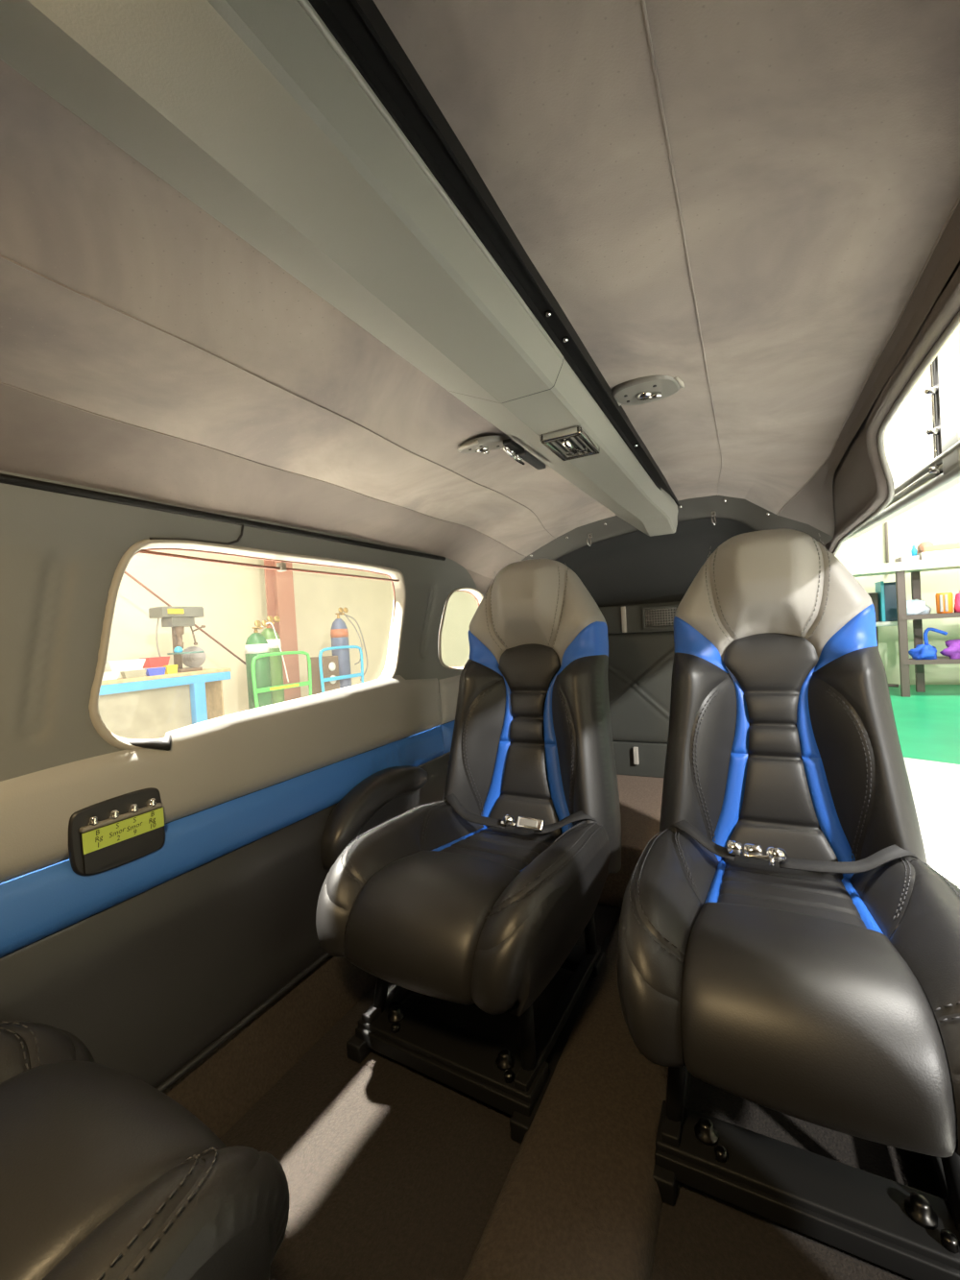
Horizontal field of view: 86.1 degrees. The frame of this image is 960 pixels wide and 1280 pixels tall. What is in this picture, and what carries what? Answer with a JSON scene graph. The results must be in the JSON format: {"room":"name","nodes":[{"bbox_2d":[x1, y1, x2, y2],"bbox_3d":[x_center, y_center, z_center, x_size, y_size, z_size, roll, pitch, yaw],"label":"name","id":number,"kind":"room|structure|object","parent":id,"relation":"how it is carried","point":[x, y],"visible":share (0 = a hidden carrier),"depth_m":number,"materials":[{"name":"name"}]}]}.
{"room":"small airplane cabin","nodes":[
{"label":"small airplane cabin","id":0,"kind":"room"},
{"bbox_2d":[0,470,485,1137],"bbox_3d":[-0.587,0.306,0.667,0.092,1.055,3.110,-3,1,28],"label":"wall","id":1,"kind":"structure","parent":0,"point":[196,968],"depth_m":0.85,"materials":[{"name":"grey plastic"}]},
{"bbox_2d":[68,787,165,875],"bbox_3d":[-0.547,0.290,0.782,0.021,0.106,0.132,-3,1,28],"label":"panel","id":2,"kind":"object","parent":1,"relation":"attached to","point":[116,832],"visible":1,"depth_m":0.77,"materials":[{"name":"black plastic"}]},
{"bbox_2d":[78,802,162,832],"bbox_3d":[-0.548,0.270,0.785,0.020,0.007,0.114,-3,1,28],"label":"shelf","id":3,"kind":"object","parent":2,"relation":"attached to","point":[114,819],"depth_m":0.78,"materials":[{"name":"grey plastic"}]},
{"bbox_2d":[0,473,445,560],"bbox_3d":[-0.728,-0.199,0.456,0.013,0.013,2.650,-3,1,28],"label":"trim","id":4,"kind":"structure","parent":1,"relation":"attached to","point":[9,479],"depth_m":0.86,"materials":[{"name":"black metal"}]},
{"bbox_2d":[88,538,406,750],"bbox_3d":[-0.405,-0.006,1.128,0.055,0.359,0.811,-3,1,28],"label":"window","id":5,"kind":"structure","parent":1,"relation":"in","point":[397,578],"depth_m":0.94,"materials":[{"name":"grey plastic"}]},
{"bbox_2d":[320,765,428,869],"bbox_3d":[-0.254,0.420,1.294,0.072,0.165,0.388,-3,1,28],"label":"armrest","id":6,"kind":"object","parent":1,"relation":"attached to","point":[350,815],"visible":0.98,"depth_m":1.20,"materials":[{"name":"black leather"}]},
{"bbox_2d":[438,586,483,670],"bbox_3d":[-0.062,-0.038,1.792,0.046,0.292,0.338,-3,1,28],"label":"window","id":7,"kind":"structure","parent":1,"relation":"in","point":[476,593],"depth_m":1.72,"materials":[{"name":"grey plastic"}]},
{"bbox_2d":[0,0,959,593],"bbox_3d":[-0.189,-0.258,0.431,1.161,0.263,3.141,-3,1,28],"label":"ceiling","id":8,"kind":"structure","parent":0,"point":[755,205],"depth_m":0.52,"materials":[{"name":"beige fabric"}]},
{"bbox_2d":[0,0,677,536],"bbox_3d":[-0.143,-0.337,0.397,0.214,0.098,3.100,-3,1,28],"label":"duct","id":9,"kind":"object","parent":8,"relation":"attached to","point":[253,111],"visible":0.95,"depth_m":0.38,"materials":[{"name":"grey plastic"}]},
{"bbox_2d":[539,425,600,460],"bbox_3d":[0.163,-0.348,0.920,0.072,0.019,0.124,-3,1,28],"label":"ceiling vent","id":10,"kind":"object","parent":9,"relation":"attached to","point":[570,443],"visible":1,"depth_m":0.90,"materials":[{"name":"silver metal"}]},
{"bbox_2d":[458,435,510,454],"bbox_3d":[0.009,-0.387,1.022,0.094,0.035,0.117,-3,1,38],"label":"recessed light","id":11,"kind":"object","parent":8,"relation":"in","point":[486,444],"visible":0.88,"depth_m":0.99,"materials":[{"name":"grey plastic"}]},
{"bbox_2d":[308,0,678,505],"bbox_3d":[-0.069,-0.380,0.328,0.022,0.022,3.050,-3,1,28],"label":"ceiling track","id":12,"kind":"object","parent":8,"relation":"attached to","point":[359,27],"visible":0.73,"depth_m":0.42,"materials":[{"name":"black metal"}]},
{"bbox_2d":[502,438,545,469],"bbox_3d":[0.091,-0.376,1.058,0.028,0.021,0.180,-3,1,28],"label":"bar","id":13,"kind":"object","parent":8,"relation":"attached to","point":[510,446],"visible":1,"depth_m":1.03,"materials":[{"name":"black metal"}]},
{"bbox_2d":[611,374,684,406],"bbox_3d":[0.277,-0.413,0.857,0.119,0.023,0.094,-3,1,33],"label":"recessed light","id":14,"kind":"object","parent":8,"relation":"in","point":[642,390],"visible":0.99,"depth_m":0.84,"materials":[{"name":"grey plastic"}]},
{"bbox_2d":[649,391,661,398],"bbox_3d":[0.292,-0.407,0.855,0.020,0.008,0.013,0,3,36],"label":"switch","id":15,"kind":"object","parent":14,"relation":"attached to","point":[656,395],"depth_m":0.85,"materials":[{"name":"silver metal"}]},
{"bbox_2d":[219,903,939,1279],"bbox_3d":[0.049,0.789,0.522,1.200,0.001,3.400,-3,1,28],"label":"floor","id":16,"kind":"structure","parent":0,"point":[393,1171],"depth_m":0.76,"materials":[{"name":"brown carpet"}]},
{"bbox_2d":[0,1021,289,1279],"bbox_3d":[-0.523,0.338,0.257,0.469,0.978,0.728,-3,1,28],"label":"passenger seat","id":17,"kind":"object","parent":16,"relation":"on","point":[105,1175],"visible":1,"depth_m":0.43,"materials":[{"name":"black leather"}]},
{"bbox_2d":[315,558,621,1143],"bbox_3d":[0.032,0.289,1.135,0.469,0.978,0.728,-3,1,30],"label":"passenger seat","id":18,"kind":"object","parent":16,"relation":"on","point":[431,901],"visible":0.94,"depth_m":1.00,"materials":[{"name":"black leather"}]},
{"bbox_2d":[344,839,610,1016],"bbox_3d":[0.008,0.495,1.077,0.469,0.145,0.505,-3,1,30],"label":"seat cushion","id":19,"kind":"object","parent":18,"relation":"on","point":[452,890],"depth_m":0.88,"materials":[{"name":"black leather"}]},
{"bbox_2d":[443,793,598,833],"bbox_3d":[0.070,0.400,1.192,0.417,0.048,0.093,-3,1,30],"label":"belt","id":20,"kind":"object","parent":18,"relation":"attached to","point":[537,825],"visible":0.98,"depth_m":1.14,"materials":[{"name":"black fabric"}]},
{"bbox_2d":[462,914,668,1279],"bbox_3d":[-0.134,0.785,0.194,0.206,0.043,2.650,-3,1,28],"label":"floor","id":21,"kind":"structure","parent":16,"relation":"on","point":[579,1197],"depth_m":0.71,"materials":[{"name":"beige carpet"}]},
{"bbox_2d":[617,528,959,1279],"bbox_3d":[0.514,0.265,0.882,0.469,0.978,0.728,-3,1,28],"label":"passenger seat","id":22,"kind":"object","parent":16,"relation":"on","point":[799,994],"visible":0.95,"depth_m":0.73,"materials":[{"name":"black leather"}]},
{"bbox_2d":[617,852,958,1138],"bbox_3d":[0.493,0.471,0.822,0.469,0.145,0.505,-3,1,28],"label":"seat cushion","id":23,"kind":"object","parent":22,"relation":"on","point":[827,953],"depth_m":0.67,"materials":[{"name":"black leather"}]},
{"bbox_2d":[669,820,918,873],"bbox_3d":[0.547,0.376,0.933,0.417,0.048,0.108,-3,1,28],"label":"belt","id":24,"kind":"object","parent":22,"relation":"attached to","point":[754,851],"visible":0.98,"depth_m":0.90,"materials":[{"name":"black fabric"}]},
{"bbox_2d":[521,495,833,777],"bbox_3d":[0.652,0.130,1.883,1.180,1.195,0.375,-3,1,28],"label":"wall","id":25,"kind":"structure","parent":0,"point":[625,569],"depth_m":2.00,"materials":[{"name":"grey"}]},
{"bbox_2d":[586,532,592,546],"bbox_3d":[0.384,-0.350,1.798,0.014,0.048,0.042,-3,1,28],"label":"coat hook","id":26,"kind":"object","parent":25,"relation":"attached to","point":[591,534],"visible":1,"depth_m":1.79,"materials":[{"name":"grey plastic"}]},
{"bbox_2d":[599,601,680,633],"bbox_3d":[0.724,-0.090,1.998,1.100,0.111,0.045,-3,1,28],"label":"shelf","id":27,"kind":"object","parent":25,"relation":"attached to","point":[621,616],"depth_m":2.04,"materials":[{"name":"grey plastic"}]},
{"bbox_2d":[641,603,679,629],"bbox_3d":[0.701,-0.082,1.976,0.150,0.103,0.016,-3,1,28],"label":"air vent","id":28,"kind":"object","parent":25,"relation":"in","point":[662,616],"visible":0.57,"depth_m":1.98,"materials":[{"name":"grey plastic"}]},
{"bbox_2d":[711,510,716,525],"bbox_3d":[0.734,-0.382,1.613,0.014,0.048,0.042,-3,1,28],"label":"coat hook","id":29,"kind":"object","parent":25,"relation":"attached to","point":[713,512],"visible":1,"depth_m":1.61,"materials":[{"name":"grey plastic"}]},
{"bbox_2d":[598,774,898,928],"bbox_3d":[0.631,0.642,1.718,1.130,0.180,0.730,-3,1,28],"label":"floor","id":30,"kind":"structure","parent":0,"point":[640,797],"depth_m":1.58,"materials":[{"name":"brown carpet"}]},
{"bbox_2d":[823,260,959,555],"bbox_3d":[0.472,0.168,0.253,0.230,1.200,3.371,-3,1,28],"label":"wall","id":31,"kind":"structure","parent":0,"point":[863,485],"depth_m":0.86,"materials":[{"name":"grey plastic"}]},
{"bbox_2d":[844,326,959,541],"bbox_3d":[0.838,-0.561,1.047,0.066,0.658,1.360,-3,1,28],"label":"door","id":32,"kind":"structure","parent":31,"relation":"in","point":[922,441],"depth_m":0.83,"materials":[{"name":"grey"}]},
{"label":"outside","id":33,"kind":"structure","parent":0,"visible":0},
{"bbox_2d":[903,757,959,888],"bbox_3d":[1.251,1.398,1.674,19.000,0.001,22.000,-3,1,28],"label":"ground","id":34,"kind":"structure","parent":33,"point":[935,785],"depth_m":3.74,"materials":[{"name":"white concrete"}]},
{"bbox_2d":[97,667,231,739],"bbox_3d":[-5.049,1.108,6.584,0.820,1.155,3.680,-3,1,28],"label":"workbench","id":35,"kind":"object","parent":34,"relation":"on","point":[146,707],"visible":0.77,"depth_m":7.12,"materials":[{"name":"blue wood"}]},
{"bbox_2d":[102,673,119,680],"bbox_3d":[-4.764,0.472,6.488,0.094,0.080,0.343,-3,1,28],"label":"tray","id":36,"kind":"object","parent":35,"relation":"on","point":[109,676],"visible":0.53,"depth_m":6.53,"materials":[{"name":"white plastic"}]},
{"bbox_2d":[120,669,146,677],"bbox_3d":[-4.593,0.451,6.815,0.094,0.090,0.281,-3,1,28],"label":"tray","id":37,"kind":"object","parent":35,"relation":"on","point":[132,673],"visible":1,"depth_m":6.78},
{"bbox_2d":[103,666,165,678],"bbox_3d":[-4.757,0.452,7.008,0.300,0.100,0.960,-3,1,28],"label":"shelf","id":38,"kind":"object","parent":35,"relation":"on","point":[106,672],"visible":0.02,"depth_m":6.75,"materials":[{"name":"beige"}]},
{"bbox_2d":[104,658,145,671],"bbox_3d":[-4.806,0.340,6.915,0.239,0.130,0.458,-3,1,28],"label":"tray","id":39,"kind":"object","parent":38,"relation":"on","point":[127,664],"visible":0.84,"depth_m":6.83,"materials":[{"name":"white plastic"}]},
{"bbox_2d":[141,656,169,668],"bbox_3d":[-4.612,0.317,7.287,0.239,0.140,0.291,-3,1,28],"label":"storage bin","id":40,"kind":"object","parent":38,"relation":"on","point":[156,662],"visible":0.97,"depth_m":7.20,"materials":[{"name":"red plastic"}]},
{"bbox_2d":[144,667,166,676],"bbox_3d":[-4.455,0.433,7.047,0.083,0.100,0.239,-3,1,28],"label":"storage bin","id":41,"kind":"object","parent":35,"relation":"on","point":[156,670],"visible":1,"depth_m":7.02,"materials":[{"name":"blue plastic"}]},
{"bbox_2d":[100,667,231,685],"bbox_3d":[-5.091,0.559,6.578,0.800,0.055,3.680,-3,1,28],"label":"countertop","id":42,"kind":"structure","parent":35,"relation":"on","point":[205,670],"depth_m":7.13,"materials":[{"name":"blue wood"}]},
{"bbox_2d":[163,664,177,674],"bbox_3d":[-4.362,0.414,7.246,0.083,0.120,0.156,-3,1,28],"label":"storage bin","id":43,"kind":"object","parent":35,"relation":"on","point":[173,668],"visible":0.97,"depth_m":7.21,"materials":[{"name":"yellow plastic"}]},
{"bbox_2d":[148,605,205,672],"bbox_3d":[-4.475,-0.010,7.685,0.450,0.963,0.660,-3,1,28],"label":"press","id":44,"kind":"object","parent":35,"relation":"on","point":[176,617],"visible":0.85,"depth_m":7.58,"materials":[{"name":"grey metal"}]},
{"bbox_2d":[173,646,182,652],"bbox_3d":[-4.433,0.138,7.547,0.120,0.090,0.114,-3,1,28],"label":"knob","id":45,"kind":"object","parent":44,"relation":"on","point":[177,649],"visible":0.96,"depth_m":7.51,"materials":[{"name":"blue paint"}]},
{"bbox_2d":[181,646,206,668],"bbox_3d":[-4.549,0.283,8.153,0.206,0.370,0.345,-3,1,41],"label":"fan","id":46,"kind":"object","parent":35,"relation":"on","point":[193,660],"visible":0.76,"depth_m":8.10,"materials":[{"name":"grey metal"}]},
{"bbox_2d":[251,651,312,708],"bbox_3d":[-3.514,0.881,8.752,0.578,1.346,1.320,-3,1,28],"label":"cart","id":47,"kind":"object","parent":34,"relation":"on","point":[308,683],"visible":0.52,"depth_m":8.50,"materials":[{"name":"green paint"}]},
{"bbox_2d":[244,627,272,709],"bbox_3d":[-3.668,0.616,8.525,0.372,1.661,0.372,-3,1,28],"label":"gas cylinder","id":48,"kind":"object","parent":47,"relation":"on","point":[256,643],"visible":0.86,"depth_m":8.38,"materials":[{"name":"green paint"}]},
{"bbox_2d":[254,620,267,628],"bbox_3d":[-3.614,-0.253,8.454,0.108,0.153,0.260,-3,1,28],"label":"gas regulator","id":49,"kind":"object","parent":48,"relation":"attached to","point":[257,623],"visible":1,"depth_m":8.41,"materials":[{"name":"gold metal"}]},
{"bbox_2d":[261,622,289,682],"bbox_3d":[-3.432,0.215,8.590,0.426,1.035,0.067,-4,1,-41],"label":"gas hose","id":50,"kind":"object","parent":49,"relation":"hanging from","point":[267,622],"visible":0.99,"depth_m":8.64,"materials":[{"name":"white plastic"}]},
{"bbox_2d":[260,623,285,703],"bbox_3d":[-3.627,0.566,8.931,0.372,1.742,0.372,-3,1,28],"label":"gas cylinder","id":51,"kind":"object","parent":47,"relation":"on","point":[276,662],"visible":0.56,"depth_m":8.81,"materials":[{"name":"green paint"}]},
{"bbox_2d":[266,615,280,625],"bbox_3d":[-3.575,-0.343,8.859,0.108,0.153,0.260,-3,1,28],"label":"gas regulator","id":52,"kind":"object","parent":51,"relation":"attached to","point":[270,618],"visible":0.92,"depth_m":8.82,"materials":[{"name":"gold metal"}]},
{"bbox_2d":[264,559,301,700],"bbox_3d":[-3.978,-1.798,10.071,0.330,6.700,0.400,-3,1,28],"label":"column","id":53,"kind":"structure","parent":34,"relation":"on","point":[278,585],"depth_m":10.04,"materials":[{"name":"brown metal"}]},
{"bbox_2d":[318,645,363,692],"bbox_3d":[-2.888,0.809,10.121,0.578,1.365,1.290,-3,1,28],"label":"cart","id":54,"kind":"object","parent":34,"relation":"on","point":[361,674],"visible":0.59,"depth_m":9.88,"materials":[{"name":"blue paint"}]},
{"bbox_2d":[306,655,339,695],"bbox_3d":[-3.020,0.852,9.994,0.460,1.060,0.420,-3,1,28],"label":"control box","id":55,"kind":"object","parent":54,"relation":"on","point":[330,664],"visible":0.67,"depth_m":9.83,"materials":[{"name":"brown metal"}]},
{"bbox_2d":[330,612,351,688],"bbox_3d":[-2.809,0.409,10.393,0.352,1.904,0.352,-3,1,28],"label":"gas cylinder","id":56,"kind":"object","parent":54,"relation":"on","point":[339,633],"visible":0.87,"depth_m":10.25,"materials":[{"name":"blue metal"}]},
{"bbox_2d":[338,606,348,615],"bbox_3d":[-2.762,-0.579,10.320,0.108,0.153,0.260,-3,1,28],"label":"gas regulator","id":57,"kind":"object","parent":56,"relation":"attached to","point":[341,610],"visible":1,"depth_m":10.29,"materials":[{"name":"gold metal"}]},
{"bbox_2d":[343,613,367,680],"bbox_3d":[-2.522,0.148,10.603,0.114,1.403,0.601,-3,1,33],"label":"gas hose","id":58,"kind":"object","parent":57,"relation":"hanging from","point":[347,615],"visible":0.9,"depth_m":10.65,"materials":[{"name":"beige"}]},
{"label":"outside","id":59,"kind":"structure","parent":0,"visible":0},
{"bbox_2d":[888,684,959,764],"bbox_3d":[7.847,0.925,5.768,10.900,0.004,8.400,-3,1,28],"label":"ground","id":60,"kind":"structure","parent":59,"point":[928,723],"depth_m":6.51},
{"bbox_2d":[875,621,898,687],"bbox_3d":[6.822,0.277,9.633,1.750,1.178,0.650,-3,1,28],"label":"folding table","id":61,"kind":"object","parent":60,"relation":"on","point":[879,623],"visible":0.13,"depth_m":9.10,"materials":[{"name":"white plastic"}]},
{"bbox_2d":[868,592,879,622],"bbox_3d":[7.091,-0.593,9.477,0.350,0.529,0.400,-3,1,28],"label":"speaker","id":62,"kind":"object","parent":61,"relation":"on","point":[874,595],"visible":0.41,"depth_m":9.24},
{"bbox_2d":[874,580,897,621],"bbox_3d":[7.379,-0.702,9.282,0.290,0.719,0.470,-3,1,28],"label":"equipment case","id":63,"kind":"object","parent":61,"relation":"on","point":[886,591],"visible":0.72,"depth_m":9.12,"materials":[{"name":"blue plastic"}]},
{"bbox_2d":[895,570,959,697],"bbox_3d":[8.629,-0.189,7.846,3.660,2.060,0.700,-3,1,28],"label":"shelving unit","id":64,"kind":"object","parent":60,"relation":"on","point":[903,617],"visible":0.99,"depth_m":8.38,"materials":[{"name":"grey metal"}]},
{"bbox_2d":[845,556,959,577],"bbox_3d":[8.122,-1.268,8.114,5.200,0.140,1.000,-3,1,28],"label":"board","id":65,"kind":"object","parent":64,"relation":"on","point":[952,563],"visible":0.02,"depth_m":8.34,"materials":[{"name":"beige"}]},
{"bbox_2d":[894,555,920,562],"bbox_3d":[7.164,-1.339,8.612,0.250,0.097,0.400,-3,1,28],"label":"carton","id":66,"kind":"object","parent":65,"relation":"on","point":[907,558],"visible":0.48,"depth_m":8.45,"materials":[{"name":"grey cardboard"}]},
{"bbox_2d":[911,545,917,555],"bbox_3d":[7.208,-1.479,8.525,0.080,0.180,0.080,-3,1,28],"label":"spray bottle","id":67,"kind":"object","parent":66,"relation":"on","point":[914,549],"visible":0.85,"depth_m":8.50,"materials":[{"name":"blue paint"}]},
{"bbox_2d":[917,548,959,559],"bbox_3d":[8.373,-1.421,8.003,2.440,0.137,0.550,-3,1,28],"label":"carton","id":68,"kind":"object","parent":65,"relation":"on","point":[949,553],"visible":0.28,"depth_m":8.22,"materials":[{"name":"beige cardboard"}]},
{"bbox_2d":[917,541,959,554],"bbox_3d":[8.279,-1.576,8.045,2.230,0.182,0.350,-3,1,28],"label":"bundle","id":69,"kind":"object","parent":68,"relation":"on","point":[926,546],"visible":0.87,"depth_m":8.33,"materials":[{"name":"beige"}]},
{"bbox_2d":[906,599,931,615],"bbox_3d":[7.233,-0.550,8.526,0.400,0.258,0.211,-3,1,28],"label":"plastic bag","id":70,"kind":"object","parent":64,"relation":"on","point":[913,606],"visible":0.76,"depth_m":8.46,"materials":[{"name":"white plastic"}]},
{"bbox_2d":[908,627,947,659],"bbox_3d":[7.276,0.055,8.358,0.444,0.514,0.309,-3,1,6],"label":"fabric bag","id":71,"kind":"object","parent":64,"relation":"on","point":[926,651],"visible":1,"depth_m":8.31,"materials":[{"name":"blue fabric"}]},
{"bbox_2d":[935,592,953,613],"bbox_3d":[7.454,-0.593,8.242,0.210,0.330,0.220,-3,1,28],"label":"tub","id":72,"kind":"object","parent":64,"relation":"on","point":[944,600],"visible":0.99,"depth_m":8.17,"materials":[{"name":"orange plastic"}]},
{"bbox_2d":[940,639,959,659],"bbox_3d":[7.693,0.136,8.166,0.599,0.310,0.395,-3,1,28],"label":"fabric bag","id":73,"kind":"object","parent":64,"relation":"on","point":[953,651],"visible":1,"depth_m":8.18,"materials":[{"name":"purple fabric"}]},
{"bbox_2d":[953,590,959,612],"bbox_3d":[7.787,-0.665,8.162,0.424,0.438,0.450,-3,1,28],"label":"bag","id":74,"kind":"object","parent":64,"relation":"on","point":[956,609],"visible":0.98,"depth_m":8.16,"materials":[{"name":"pink plastic"}]},
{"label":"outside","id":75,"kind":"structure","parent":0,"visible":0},
{"bbox_2d":[390,483,959,684],"bbox_3d":[5.822,-2.397,10.731,19.000,6.700,0.200,-3,1,28],"label":"wall","id":76,"kind":"structure","parent":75,"point":[936,520],"depth_m":9.57,"materials":[{"name":"beige paint"}]},
{"bbox_2d":[884,521,889,563],"bbox_3d":[7.591,-2.634,9.623,0.064,2.800,0.044,-3,1,28],"label":"conduit","id":77,"kind":"object","parent":76,"relation":"attached to","point":[885,523],"visible":0.15,"depth_m":9.63,"materials":[{"name":"beige metal"}]},
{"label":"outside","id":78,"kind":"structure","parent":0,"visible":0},
{"bbox_2d":[106,550,392,715],"bbox_3d":[-7.438,-1.518,6.077,0.200,6.700,22.000,-3,1,28],"label":"wall","id":79,"kind":"structure","parent":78,"point":[232,597],"depth_m":10.41,"materials":[{"name":"beige paint"}]},
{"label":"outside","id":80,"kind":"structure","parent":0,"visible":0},
{"bbox_2d":[124,570,245,664],"bbox_3d":[-4.743,-0.510,7.880,0.036,2.228,2.822,-3,1,28],"label":"cable","id":81,"kind":"object","parent":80,"point":[126,572],"visible":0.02,"depth_m":7.86,"materials":[{"name":"brown plastic"}]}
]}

